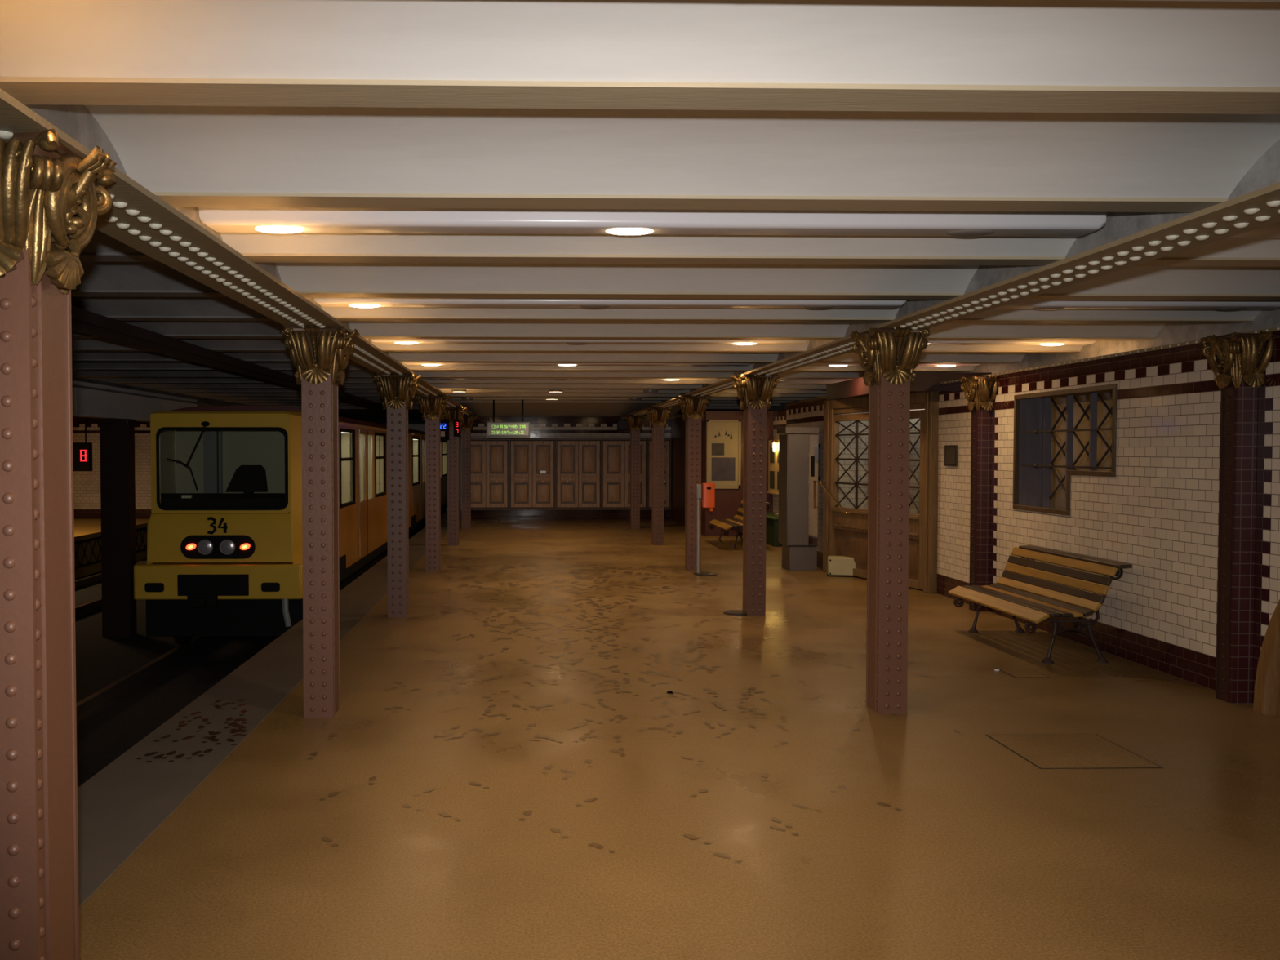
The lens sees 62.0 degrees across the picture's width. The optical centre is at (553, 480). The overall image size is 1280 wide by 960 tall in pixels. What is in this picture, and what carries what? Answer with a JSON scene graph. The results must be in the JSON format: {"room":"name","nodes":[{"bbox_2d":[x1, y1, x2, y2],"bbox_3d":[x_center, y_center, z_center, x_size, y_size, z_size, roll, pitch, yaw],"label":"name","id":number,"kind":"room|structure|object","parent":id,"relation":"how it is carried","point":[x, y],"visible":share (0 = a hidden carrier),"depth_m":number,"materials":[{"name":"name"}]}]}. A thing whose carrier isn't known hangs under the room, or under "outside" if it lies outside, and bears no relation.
{"room":"metro station","nodes":[
{"label":"metro station","id":0,"kind":"room"},
{"bbox_2d":[72,416,151,519],"bbox_3d":[-11.525,-0.399,26.476,4.250,2.720,0.300,0,2,-1],"label":"wall","id":1,"kind":"structure","parent":0,"point":[86,484],"depth_m":26.34,"materials":[{"name":"tile"}]},
{"bbox_2d":[74,518,149,578],"bbox_3d":[-11.345,1.752,16.083,4.100,1.000,20.600,0,2,-1],"label":"floor","id":2,"kind":"structure","parent":0,"point":[83,528],"depth_m":22.21,"materials":[{"name":"brown"}]},
{"bbox_2d":[74,526,146,568],"bbox_3d":[-9.302,1.547,18.028,0.040,0.540,16.419,0,2,-1],"label":"lattice railing","id":3,"kind":"object","parent":2,"relation":"attached to","point":[138,530],"visible":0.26,"depth_m":21.61,"materials":[{"name":"black metal"}]},
{"bbox_2d":[74,510,447,787],"bbox_3d":[-6.109,2.097,19.823,6.750,0.200,50.200,0,2,-1],"label":"floor track","id":4,"kind":"object","parent":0,"point":[106,735],"depth_m":12.00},
{"bbox_2d":[75,597,102,618],"bbox_3d":[-7.348,1.965,18.288,0.120,0.150,47.200,0,2,-1],"label":"rail","id":5,"kind":"object","parent":4,"relation":"on","point":[91,606],"visible":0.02,"depth_m":16.62,"materials":[{"name":"grey metal"}]},
{"bbox_2d":[75,560,146,590],"bbox_3d":[-8.747,1.966,18.254,0.120,0.150,47.200,0,2,-1],"label":"rail","id":6,"kind":"object","parent":4,"relation":"on","point":[95,579],"visible":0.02,"depth_m":20.00,"materials":[{"name":"grey metal"}]},
{"bbox_2d":[97,418,137,636],"bbox_3d":[-5.978,0.654,14.582,0.420,2.978,0.280,0,2,-1],"label":"column","id":7,"kind":"structure","parent":4,"relation":"on","point":[117,436],"depth_m":14.47,"materials":[{"name":"black metal"}]},
{"bbox_2d":[75,636,220,724],"bbox_3d":[-4.698,1.963,18.353,0.120,0.150,47.200,0,2,-1],"label":"rail","id":8,"kind":"object","parent":4,"relation":"on","point":[86,708],"visible":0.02,"depth_m":11.47,"materials":[{"name":"grey metal"}]},
{"bbox_2d":[133,404,447,644],"bbox_3d":[-4.048,0.287,22.855,2.173,2.950,22.142,0,2,-1],"label":"train","id":9,"kind":"object","parent":8,"relation":"on","point":[224,536],"visible":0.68,"depth_m":12.25,"materials":[{"name":"yellow metal"}]},
{"bbox_2d":[186,543,195,550],"bbox_3d":[-4.115,0.759,12.049,0.115,0.077,0.036,0,2,-1],"label":"tail light","id":10,"kind":"object","parent":9,"relation":"attached to","point":[188,546],"depth_m":12.04,"materials":[{"name":"red"}]},
{"bbox_2d":[240,543,249,550],"bbox_3d":[-3.505,0.758,12.064,0.115,0.077,0.036,0,2,-1],"label":"tail light","id":11,"kind":"object","parent":9,"relation":"attached to","point":[242,546],"depth_m":12.05,"materials":[{"name":"red"}]},
{"bbox_2d":[196,405,461,519],"bbox_3d":[-6.283,-0.250,34.013,7.800,4.000,15.700,0,2,-1],"label":"wall","id":12,"kind":"structure","parent":0,"point":[357,412],"depth_m":28.69,"materials":[{"name":"paint"}]},
{"bbox_2d":[461,408,743,519],"bbox_3d":[1.300,-0.391,26.189,7.120,2.720,0.300,0,2,-1],"label":"wall","id":13,"kind":"structure","parent":0,"point":[555,427],"depth_m":26.01,"materials":[{"name":"tile"}]},
{"bbox_2d":[471,437,509,510],"bbox_3d":[-1.631,-0.152,25.853,1.121,1.760,0.182,0,2,-1],"label":"door","id":14,"kind":"structure","parent":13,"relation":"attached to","point":[490,457],"depth_m":25.80,"materials":[{"name":"brown wood"}]},
{"bbox_2d":[509,437,555,510],"bbox_3d":[-0.507,-0.153,25.880,1.121,1.760,0.182,0,2,-1],"label":"double door","id":15,"kind":"structure","parent":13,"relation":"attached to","point":[531,460],"depth_m":25.82,"materials":[{"name":"brown wood"}]},
{"bbox_2d":[555,437,601,510],"bbox_3d":[0.618,-0.153,25.908,1.121,1.760,0.182,0,2,-1],"label":"double door","id":16,"kind":"structure","parent":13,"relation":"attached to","point":[578,460],"depth_m":25.85,"materials":[{"name":"brown wood"}]},
{"bbox_2d":[617,419,628,430],"bbox_3d":[1.777,-1.339,25.916,0.420,0.250,0.185,0,2,-1],"label":"loudspeaker","id":17,"kind":"object","parent":13,"relation":"attached to","point":[622,424],"visible":0.52,"depth_m":25.82,"materials":[{"name":"black metal"}]},
{"bbox_2d":[601,437,648,509],"bbox_3d":[1.742,-0.154,25.935,1.121,1.760,0.182,0,2,-1],"label":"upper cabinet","id":18,"kind":"object","parent":13,"relation":"attached to","point":[615,451],"visible":0.91,"depth_m":25.87,"materials":[{"name":"brown wood"}]},
{"bbox_2d":[647,437,671,509],"bbox_3d":[2.597,-0.155,25.956,0.580,1.760,0.182,0,2,-1],"label":"door","id":19,"kind":"structure","parent":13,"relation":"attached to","point":[667,451],"depth_m":25.90,"materials":[{"name":"brown wood"}]},
{"bbox_2d":[0,0,1279,411],"bbox_3d":[-3.708,-1.381,10.478,19.100,0.625,31.600,0,2,-1],"label":"ceiling","id":20,"kind":"structure","parent":0,"point":[1144,114],"depth_m":4.23,"materials":[{"name":"paint"}]},
{"bbox_2d":[72,417,92,471],"bbox_3d":[-11.024,-0.976,24.556,0.620,1.540,0.188,0,2,-1],"label":"clock","id":21,"kind":"object","parent":20,"relation":"hanging from","point":[82,451],"visible":0.64,"depth_m":24.49,"materials":[{"name":"black paint"}]},
{"bbox_2d":[71,376,250,406],"bbox_3d":[-6.088,-1.347,17.226,0.480,0.190,45.200,0,2,-1],"label":"girder","id":22,"kind":"object","parent":20,"relation":"attached to","point":[201,402],"visible":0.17,"depth_m":16.19,"materials":[{"name":"metal"}]},
{"bbox_2d":[71,380,196,422],"bbox_3d":[-6.001,-1.068,15.309,0.250,0.420,4.750,0,2,-1],"label":"ceiling beam","id":23,"kind":"structure","parent":22,"relation":"attached to","point":[86,402],"depth_m":14.26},
{"bbox_2d":[0,88,479,419],"bbox_3d":[-1.644,-1.147,10.335,0.480,0.204,31.200,0,2,-1],"label":"girder","id":24,"kind":"object","parent":20,"relation":"attached to","point":[137,218],"visible":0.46,"depth_m":4.13,"materials":[{"name":"beige metal"}]},
{"bbox_2d":[440,413,448,439],"bbox_3d":[-1.907,-0.992,18.394,0.200,0.595,0.128,0,2,-1],"label":"clock","id":25,"kind":"object","parent":24,"relation":"hanging from","point":[444,424],"visible":0.74,"depth_m":18.34,"materials":[{"name":"black paint"}]},
{"bbox_2d":[453,405,460,436],"bbox_3d":[-1.665,-1.021,18.380,0.120,0.535,0.088,0,2,-1],"label":"clock","id":26,"kind":"object","parent":24,"relation":"hanging from","point":[456,421],"visible":0.95,"depth_m":18.35,"materials":[{"name":"black paint"}]},
{"bbox_2d":[71,305,425,423],"bbox_3d":[-3.824,-1.485,18.278,0.150,0.148,47.200,0,2,-1],"label":"girder","id":27,"kind":"object","parent":20,"relation":"attached to","point":[83,321],"visible":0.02,"depth_m":10.13,"materials":[{"name":"black metal"}]},
{"bbox_2d":[486,400,529,438],"bbox_3d":[-0.934,-1.270,22.027,0.900,0.800,0.180,0,2,-1],"label":"display","id":28,"kind":"object","parent":20,"relation":"hanging from","point":[494,429],"visible":1,"depth_m":21.96,"materials":[{"name":"black paint"}]},
{"bbox_2d":[451,396,665,399],"bbox_3d":[0.101,-1.747,21.404,4.390,0.242,0.210,0,2,-1],"label":"ceiling light","id":29,"kind":"object","parent":20,"relation":"attached to","point":[462,397],"visible":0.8,"depth_m":21.33,"materials":[{"name":"white plastic"}]},
{"bbox_2d":[461,396,474,399],"bbox_3d":[-1.723,-1.651,21.363,0.260,0.052,0.170,0,2,-1],"label":"hood","id":30,"kind":"object","parent":29,"relation":"attached to","point":[462,397],"depth_m":21.29,"materials":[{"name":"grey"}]},
{"bbox_2d":[545,396,558,399],"bbox_3d":[-0.024,-1.652,21.404,0.260,0.052,0.170,0,2,-1],"label":"hood","id":31,"kind":"object","parent":29,"relation":"attached to","point":[546,397],"depth_m":21.33,"materials":[{"name":"grey"}]},
{"bbox_2d":[628,396,641,399],"bbox_3d":[1.656,-1.653,21.445,0.260,0.052,0.170,0,2,-1],"label":"hood","id":32,"kind":"object","parent":29,"relation":"attached to","point":[629,397],"depth_m":21.37,"materials":[{"name":"grey"}]},
{"bbox_2d":[440,388,684,392],"bbox_3d":[0.167,-1.672,18.700,4.390,0.242,0.210,0,2,-1],"label":"ceiling light","id":33,"kind":"object","parent":20,"relation":"attached to","point":[552,390],"visible":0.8,"depth_m":18.67,"materials":[{"name":"white plastic"}]},
{"bbox_2d":[451,389,466,391],"bbox_3d":[-1.657,-1.576,18.658,0.260,0.052,0.170,0,2,-1],"label":"hood","id":34,"kind":"object","parent":33,"relation":"attached to","point":[452,390],"depth_m":18.58,"materials":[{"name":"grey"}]},
{"bbox_2d":[548,389,563,392],"bbox_3d":[0.042,-1.577,18.700,0.260,0.052,0.170,0,2,-1],"label":"hood","id":35,"kind":"object","parent":33,"relation":"attached to","point":[549,390],"depth_m":18.63,"materials":[{"name":"grey"}]},
{"bbox_2d":[643,389,657,392],"bbox_3d":[1.722,-1.578,18.741,0.260,0.052,0.170,0,2,-1],"label":"hood","id":36,"kind":"object","parent":33,"relation":"attached to","point":[644,390],"depth_m":18.68,"materials":[{"name":"grey metal"}]},
{"bbox_2d":[424,377,711,380],"bbox_3d":[0.233,-1.611,15.996,4.390,0.214,0.210,0,2,-1],"label":"ceiling light","id":37,"kind":"object","parent":20,"relation":"attached to","point":[443,379],"visible":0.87,"depth_m":15.95,"materials":[{"name":"white plastic"}]},
{"bbox_2d":[459,403,680,416],"bbox_3d":[0.364,-1.752,24.772,5.180,0.460,2.390,0,2,-1],"label":"cove","id":38,"kind":"object","parent":20,"relation":"attached to","point":[478,409],"visible":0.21,"depth_m":24.63,"materials":[{"name":"paint"}]},
{"bbox_2d":[402,362,751,366],"bbox_3d":[0.299,-1.535,13.292,4.390,0.214,0.210,0,2,-1],"label":"ceiling light","id":39,"kind":"object","parent":20,"relation":"attached to","point":[405,363],"visible":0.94,"depth_m":13.22,"materials":[{"name":"white plastic"}]},
{"bbox_2d":[368,338,808,345],"bbox_3d":[0.365,-1.459,10.588,4.390,0.214,0.210,0,2,-1],"label":"ceiling light","id":40,"kind":"object","parent":20,"relation":"attached to","point":[403,341],"visible":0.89,"depth_m":10.52,"materials":[{"name":"white plastic"}]},
{"bbox_2d":[313,297,906,309],"bbox_3d":[0.432,-1.384,7.883,4.390,0.214,0.210,0,2,-1],"label":"ceiling panel","id":41,"kind":"object","parent":20,"relation":"attached to","point":[358,302],"visible":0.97,"depth_m":7.80,"materials":[{"name":"white plastic"}]},
{"bbox_2d":[198,206,1106,236],"bbox_3d":[0.498,-1.308,5.179,4.390,0.214,0.210,0,2,-1],"label":"ceiling panel","id":42,"kind":"object","parent":20,"relation":"attached to","point":[220,220],"visible":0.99,"depth_m":5.09,"materials":[{"name":"white plastic"}]},
{"bbox_2d":[726,389,826,391],"bbox_3d":[3.961,-1.689,18.793,2.600,0.214,0.210,0,2,-1],"label":"ceiling light","id":43,"kind":"object","parent":20,"relation":"attached to","point":[726,389],"visible":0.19,"depth_m":18.74,"materials":[{"name":"white plastic"}]},
{"bbox_2d":[775,378,853,380],"bbox_3d":[4.027,-1.613,16.088,2.600,0.214,0.210,0,2,-1],"label":"ceiling light","id":44,"kind":"object","parent":20,"relation":"attached to","point":[777,379],"visible":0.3,"depth_m":16.01,"materials":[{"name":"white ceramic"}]},
{"bbox_2d":[807,363,860,366],"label":"ceiling light","id":45,"kind":"object","parent":20,"relation":"attached to","point":[813,364],"depth_m":13.28,"materials":[{"name":"white plastic"}]},
{"bbox_2d":[917,363,979,366],"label":"ceiling light","id":46,"kind":"object","parent":20,"relation":"attached to","point":[918,364],"depth_m":13.34,"materials":[{"name":"white plastic"}]},
{"bbox_2d":[617,182,1279,419],"bbox_3d":[2.345,-1.150,10.432,0.770,0.204,31.200,0,2,-1],"label":"girder","id":47,"kind":"object","parent":20,"relation":"attached to","point":[1259,208],"visible":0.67,"depth_m":4.42,"materials":[{"name":"beige metal"}]},
{"bbox_2d":[927,340,1096,346],"bbox_3d":[4.159,-1.462,10.680,2.600,0.214,0.210,0,2,-1],"label":"ceiling light","id":48,"kind":"object","parent":20,"relation":"attached to","point":[1048,343],"visible":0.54,"depth_m":10.61,"materials":[{"name":"white plastic"}]},
{"bbox_2d":[992,299,1279,311],"bbox_3d":[4.226,-1.387,7.976,2.600,0.214,0.210,0,2,-1],"label":"ceiling light","id":49,"kind":"object","parent":20,"relation":"attached to","point":[1042,304],"visible":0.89,"depth_m":7.89,"materials":[{"name":"white plastic"}]},
{"bbox_2d":[1132,0,1279,1],"bbox_3d":[0.565,-1.231,2.420,4.390,0.214,0.210,0,2,-1],"label":"ceiling light","id":50,"kind":"object","parent":20,"relation":"attached to","point":[1132,0],"visible":1,"depth_m":2.52,"materials":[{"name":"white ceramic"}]},
{"bbox_2d":[1229,222,1279,237],"bbox_3d":[4.292,-1.311,5.272,2.600,0.214,0.210,0,2,-1],"label":"ceiling light","id":51,"kind":"object","parent":20,"relation":"attached to","point":[1273,230],"visible":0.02,"depth_m":5.22,"materials":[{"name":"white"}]},
{"bbox_2d":[79,519,1279,959],"bbox_3d":[1.908,1.463,10.645,7.668,0.120,31.500,0,2,-1],"label":"floor","id":52,"kind":"structure","parent":0,"point":[989,853],"depth_m":5.25,"materials":[{"name":"beige concrete"}]},
{"bbox_2d":[0,128,116,959],"bbox_3d":[-1.395,0.383,2.768,0.502,2.480,0.549,0,2,-1],"label":"column","id":53,"kind":"structure","parent":52,"relation":"on","point":[51,202],"depth_m":2.67,"materials":[{"name":"brown metal"}]},
{"bbox_2d":[77,501,459,906],"bbox_3d":[-2.393,1.715,17.401,0.602,1.000,45.200,0,2,-1],"label":"platform edge","id":54,"kind":"structure","parent":52,"relation":"attached to","point":[124,802],"depth_m":5.99,"materials":[{"name":"grey stone"}]},
{"bbox_2d":[143,750,185,762],"bbox_3d":[-2.167,1.534,5.887,0.219,0.005,0.221,0,2,-1],"label":"print","id":55,"kind":"object","parent":54,"relation":"on","point":[179,756],"depth_m":5.90,"materials":[{"name":"black paint"}]},
{"bbox_2d":[181,735,195,739],"bbox_3d":[-2.156,1.524,6.271,0.060,0.005,0.071,0,2,-1],"label":"print","id":56,"kind":"object","parent":54,"relation":"on","point":[190,736],"depth_m":6.27,"materials":[{"name":"black"}]},
{"bbox_2d":[174,711,211,731],"bbox_3d":[-2.240,1.513,6.646,0.214,0.005,0.465,0,2,-1],"label":"print","id":57,"kind":"object","parent":54,"relation":"on","point":[197,717],"depth_m":6.65,"materials":[{"name":"black"}]},
{"bbox_2d":[186,748,213,759],"bbox_3d":[-1.978,1.533,5.935,0.097,0.005,0.190,0,2,-1],"label":"print","id":58,"kind":"object","parent":54,"relation":"on","point":[210,749],"depth_m":5.97,"materials":[{"name":"black"}]},
{"bbox_2d":[201,730,221,744],"bbox_3d":[-2.003,1.523,6.274,0.146,0.005,0.289,0,2,-1],"label":"print","id":59,"kind":"object","parent":54,"relation":"on","point":[212,732],"depth_m":6.28,"materials":[{"name":"black paint"}]},
{"bbox_2d":[211,699,235,709],"bbox_3d":[-2.211,1.501,7.089,0.147,0.005,0.253,0,2,-1],"label":"print","id":60,"kind":"object","parent":54,"relation":"on","point":[218,700],"depth_m":7.10,"materials":[{"name":"black"}]},
{"bbox_2d":[222,709,247,745],"bbox_3d":[-1.947,1.516,6.528,0.221,0.005,0.832,0,2,-1],"label":"print","id":61,"kind":"object","parent":54,"relation":"on","point":[234,724],"depth_m":6.51,"materials":[{"name":"black"}]},
{"bbox_2d":[236,698,247,706],"bbox_3d":[-2.102,1.499,7.145,0.092,0.005,0.187,0,2,-1],"label":"print","id":62,"kind":"object","parent":54,"relation":"on","point":[241,704],"depth_m":7.16,"materials":[{"name":"black"}]},
{"bbox_2d":[279,325,359,718],"bbox_3d":[-1.494,0.270,6.826,0.502,2.480,0.549,0,2,-1],"label":"column","id":63,"kind":"structure","parent":52,"relation":"on","point":[320,356],"depth_m":6.71,"materials":[{"name":"brown metal"}]},
{"bbox_2d":[372,373,422,617],"bbox_3d":[-1.593,0.156,10.883,0.502,2.480,0.549,0,2,-1],"label":"column","id":64,"kind":"structure","parent":52,"relation":"on","point":[397,391],"depth_m":10.76,"materials":[{"name":"brown metal"}]},
{"bbox_2d":[414,394,450,571],"bbox_3d":[-1.692,0.043,14.940,0.502,2.480,0.549,0,2,-1],"label":"column","id":65,"kind":"structure","parent":52,"relation":"on","point":[433,407],"depth_m":14.82,"materials":[{"name":"brown metal"}]},
{"bbox_2d":[444,406,466,546],"bbox_3d":[-1.792,-0.070,18.997,0.502,2.480,0.549,0,2,-1],"label":"column","id":66,"kind":"structure","parent":52,"relation":"on","point":[450,413],"depth_m":18.88,"materials":[{"name":"brown metal"}]},
{"bbox_2d":[460,414,477,528],"bbox_3d":[-1.891,-0.184,23.055,0.502,2.480,0.549,0,2,-1],"label":"column","id":67,"kind":"structure","parent":52,"relation":"on","point":[468,421],"depth_m":22.93,"materials":[{"name":"brown metal"}]},
{"bbox_2d":[463,564,640,653],"bbox_3d":[0.013,1.354,12.348,1.972,0.005,6.887,0,2,-1],"label":"print","id":68,"kind":"object","parent":52,"relation":"on","point":[528,611],"depth_m":11.82},
{"bbox_2d":[546,637,583,676],"bbox_3d":[0.089,1.453,8.785,0.306,0.005,1.631,0,2,-1],"label":"print","id":69,"kind":"object","parent":52,"relation":"on","point":[575,660],"depth_m":8.63},
{"bbox_2d":[623,414,646,528],"bbox_3d":[1.785,-0.186,23.144,0.502,2.480,0.549,0,2,-1],"label":"column","id":70,"kind":"structure","parent":52,"relation":"on","point":[634,423],"depth_m":23.02,"materials":[{"name":"brown metal"}]},
{"bbox_2d":[644,406,672,545],"bbox_3d":[1.884,-0.073,19.087,0.502,2.480,0.549,0,2,-1],"label":"column","id":71,"kind":"structure","parent":52,"relation":"on","point":[658,416],"depth_m":18.97,"materials":[{"name":"brown metal"}]},
{"bbox_2d":[646,632,719,673],"bbox_3d":[1.115,1.448,8.967,0.708,0.005,1.766,0,2,-1],"label":"print","id":72,"kind":"object","parent":52,"relation":"on","point":[700,642],"depth_m":8.66},
{"bbox_2d":[675,394,711,571],"bbox_3d":[1.984,0.041,15.030,0.502,2.480,0.549,0,2,-1],"label":"column","id":73,"kind":"structure","parent":52,"relation":"on","point":[693,408],"depth_m":14.91,"materials":[{"name":"brown metal"}]},
{"bbox_2d":[693,483,716,575],"bbox_3d":[2.086,0.667,14.530,0.320,1.255,0.320,0,2,-1],"label":"ticket validator","id":74,"kind":"object","parent":52,"relation":"on","point":[706,491],"visible":1,"depth_m":14.46,"materials":[{"name":"orange metal"}]},
{"bbox_2d":[723,609,746,615],"bbox_3d":[1.931,1.382,11.073,0.300,0.018,0.300,0,2,-1],"label":"floor plate","id":75,"kind":"object","parent":52,"relation":"on","point":[734,612],"visible":0.75,"depth_m":11.00,"materials":[{"name":"black metal"}]},
{"bbox_2d":[708,499,769,549],"bbox_3d":[3.309,0.766,18.990,0.786,0.807,1.800,0,2,-1],"label":"bench","id":76,"kind":"object","parent":52,"relation":"on","point":[737,522],"visible":0.6,"depth_m":19.09,"materials":[{"name":"wood"}]},
{"bbox_2d":[730,373,780,616],"bbox_3d":[2.083,0.154,10.973,0.502,2.480,0.549,0,2,-1],"label":"column","id":77,"kind":"structure","parent":52,"relation":"on","point":[754,392],"depth_m":10.86,"materials":[{"name":"brown metal"}]},
{"bbox_2d":[765,512,782,546],"bbox_3d":[4.117,0.902,19.639,0.530,0.500,1.840,0,2,-1],"label":"storage box","id":78,"kind":"object","parent":52,"relation":"on","point":[771,521],"visible":0.28,"depth_m":18.88,"materials":[{"name":"green paint"}]},
{"bbox_2d":[777,426,818,570],"bbox_3d":[3.497,0.261,15.203,0.475,2.030,0.520,0,2,-1],"label":"tall cabinet","id":79,"kind":"object","parent":52,"relation":"on","point":[798,454],"visible":1,"depth_m":14.96,"materials":[{"name":"grey metal"}]},
{"bbox_2d":[848,327,929,714],"bbox_3d":[2.182,0.267,6.915,0.502,2.480,0.549,0,2,-1],"label":"column","id":80,"kind":"structure","parent":52,"relation":"on","point":[889,357],"depth_m":6.80,"materials":[{"name":"brown metal"}]},
{"bbox_2d":[995,667,1049,677],"bbox_3d":[3.584,1.472,8.114,0.260,0.003,0.360,0,2,-1],"label":"floor hatch","id":81,"kind":"object","parent":52,"relation":"on","point":[1015,672],"visible":1,"depth_m":8.09,"materials":[{"name":"black metal"}]},
{"bbox_2d":[947,545,1132,663],"bbox_3d":[4.153,1.040,9.212,0.786,0.807,1.800,0,2,-1],"label":"bench","id":82,"kind":"object","parent":52,"relation":"on","point":[1032,595],"visible":1,"depth_m":8.99,"materials":[{"name":"wood"}]},
{"bbox_2d":[985,733,1164,768],"bbox_3d":[2.925,1.531,6.008,0.670,0.003,0.680,0,2,-1],"label":"floor hatch","id":83,"kind":"object","parent":52,"relation":"on","point":[1043,751],"visible":1,"depth_m":5.96,"materials":[{"name":"brown"}]},
{"bbox_2d":[671,411,773,536],"bbox_3d":[3.941,-0.195,23.557,1.970,2.475,5.100,0,2,-1],"label":"wall","id":84,"kind":"structure","parent":0,"point":[727,501],"depth_m":21.03,"materials":[{"name":"brown wood"}]},
{"bbox_2d":[706,419,741,488],"bbox_3d":[3.369,-0.505,20.961,0.680,1.360,0.043,0,2,-1],"label":"poster","id":85,"kind":"object","parent":84,"relation":"attached to","point":[723,437],"visible":0.87,"depth_m":20.96,"materials":[{"name":"beige paper"}]},
{"bbox_2d":[711,443,724,455],"bbox_3d":[3.254,-0.605,20.955,0.250,0.240,0.004,0,2,-1],"label":"picture","id":86,"kind":"object","parent":85,"relation":"attached to","point":[717,449],"depth_m":20.95},
{"bbox_2d":[711,457,735,480],"bbox_3d":[3.364,-0.216,20.969,0.470,0.460,0.004,0,2,-1],"label":"picture","id":87,"kind":"object","parent":85,"relation":"attached to","point":[723,468],"depth_m":20.97},
{"bbox_2d":[773,408,786,512],"bbox_3d":[4.718,-0.073,19.176,0.630,2.475,3.700,0,2,-1],"label":"wall","id":88,"kind":"structure","parent":0,"point":[780,416],"depth_m":20.65,"materials":[{"name":"tile"}]},
{"bbox_2d":[766,440,778,494],"bbox_3d":[4.287,-0.244,20.212,0.120,1.040,1.360,0,2,-1],"label":"notice board","id":89,"kind":"object","parent":88,"relation":"attached to","point":[773,457],"visible":0.49,"depth_m":20.43,"materials":[{"name":"brown"}]},
{"bbox_2d":[771,436,778,452],"bbox_3d":[4.257,-0.677,20.079,0.252,0.292,0.117,0,2,-1],"label":"picture light","id":90,"kind":"object","parent":88,"relation":"attached to","point":[774,442],"visible":0.95,"depth_m":20.05,"materials":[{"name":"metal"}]},
{"bbox_2d":[786,395,868,568],"bbox_3d":[4.467,0.012,16.146,1.280,2.475,2.350,0,2,-1],"label":"wall","id":91,"kind":"structure","parent":0,"point":[809,412],"depth_m":14.98,"materials":[{"name":"wood"}]},
{"bbox_2d":[817,444,820,479],"bbox_3d":[3.824,-0.267,15.647,0.030,0.520,0.720,0,2,-1],"label":"framed notice","id":92,"kind":"object","parent":91,"relation":"attached to","point":[819,467],"visible":0.27,"depth_m":15.29,"materials":[{"name":"black metal"}]},
{"bbox_2d":[826,372,991,399],"bbox_3d":[4.520,-1.194,13.747,1.290,0.220,2.400,0,2,-1],"label":"lintel","id":93,"kind":"object","parent":91,"relation":"attached to","point":[923,381],"visible":0.36,"depth_m":12.56,"materials":[{"name":"red paint"}]},
{"bbox_2d":[908,408,924,514],"bbox_3d":[4.845,0.015,13.788,0.120,2.600,2.380,0,2,-1],"label":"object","id":94,"kind":"structure","parent":0,"point":[913,437],"depth_m":14.02,"materials":[{"name":"tile"}]},
{"bbox_2d":[1050,390,1112,509],"bbox_3d":[5.704,0.275,10.754,1.470,2.450,5.200,0,2,-1],"label":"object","id":95,"kind":"structure","parent":0,"point":[1058,500],"depth_m":12.66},
{"bbox_2d":[937,330,1279,703],"bbox_3d":[4.960,0.358,3.764,0.360,2.475,17.660,0,2,-1],"label":"wall","id":96,"kind":"structure","parent":0,"point":[1158,515],"depth_m":8.36,"materials":[{"name":"tile"}]},
{"bbox_2d":[818,391,938,593],"bbox_3d":[4.139,0.117,13.731,0.207,2.400,2.398,0,2,-17],"label":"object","id":97,"kind":"structure","parent":96,"relation":"in","point":[845,530],"depth_m":13.94,"materials":[{"name":"brown wood"}]},
{"bbox_2d":[826,555,857,577],"bbox_3d":[4.031,1.170,14.339,0.628,0.260,0.252,0,2,13],"label":"box","id":98,"kind":"object","parent":97,"relation":"attached to","point":[837,566],"depth_m":14.26,"materials":[{"name":"beige paint"}]},
{"bbox_2d":[944,444,958,466],"bbox_3d":[4.561,-0.280,12.162,0.026,0.240,0.340,0,2,-1],"label":"wall plaque","id":99,"kind":"object","parent":96,"relation":"attached to","point":[950,451],"visible":1,"depth_m":12.13,"materials":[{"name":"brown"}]},
{"bbox_2d":[960,374,997,611],"bbox_3d":[4.448,0.147,11.226,0.294,2.480,0.510,0,2,-1],"label":"pilaster","id":100,"kind":"object","parent":96,"relation":"attached to","point":[980,392],"visible":0.99,"depth_m":11.15,"materials":[{"name":"red tile"}]},
{"bbox_2d":[1013,383,1117,515],"bbox_3d":[4.803,-0.253,9.692,0.366,1.135,1.830,0,2,-1],"label":"window","id":101,"kind":"structure","parent":96,"relation":"in","point":[1033,432],"depth_m":10.51,"materials":[{"name":"black metal"}]},
{"bbox_2d":[939,326,1279,384],"bbox_3d":[5.311,-0.891,3.703,1.100,0.025,17.610,0,2,-1],"label":"ledge","id":102,"kind":"object","parent":96,"relation":"attached to","point":[1277,328],"visible":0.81,"depth_m":8.82,"materials":[{"name":"brown paint"}]},
{"bbox_2d":[1200,330,1273,703],"bbox_3d":[4.548,0.260,7.168,0.294,2.480,0.510,0,2,-1],"label":"pilaster","id":103,"kind":"object","parent":96,"relation":"attached to","point":[1238,362],"visible":1,"depth_m":7.10,"materials":[{"name":"red tile"}]},
{"bbox_2d":[1253,599,1279,715],"bbox_3d":[4.672,0.827,5.501,0.129,1.440,2.880,0,2,-1],"label":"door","id":104,"kind":"structure","parent":96,"relation":"in","point":[1267,684],"depth_m":6.80,"materials":[{"name":"brown wood"}]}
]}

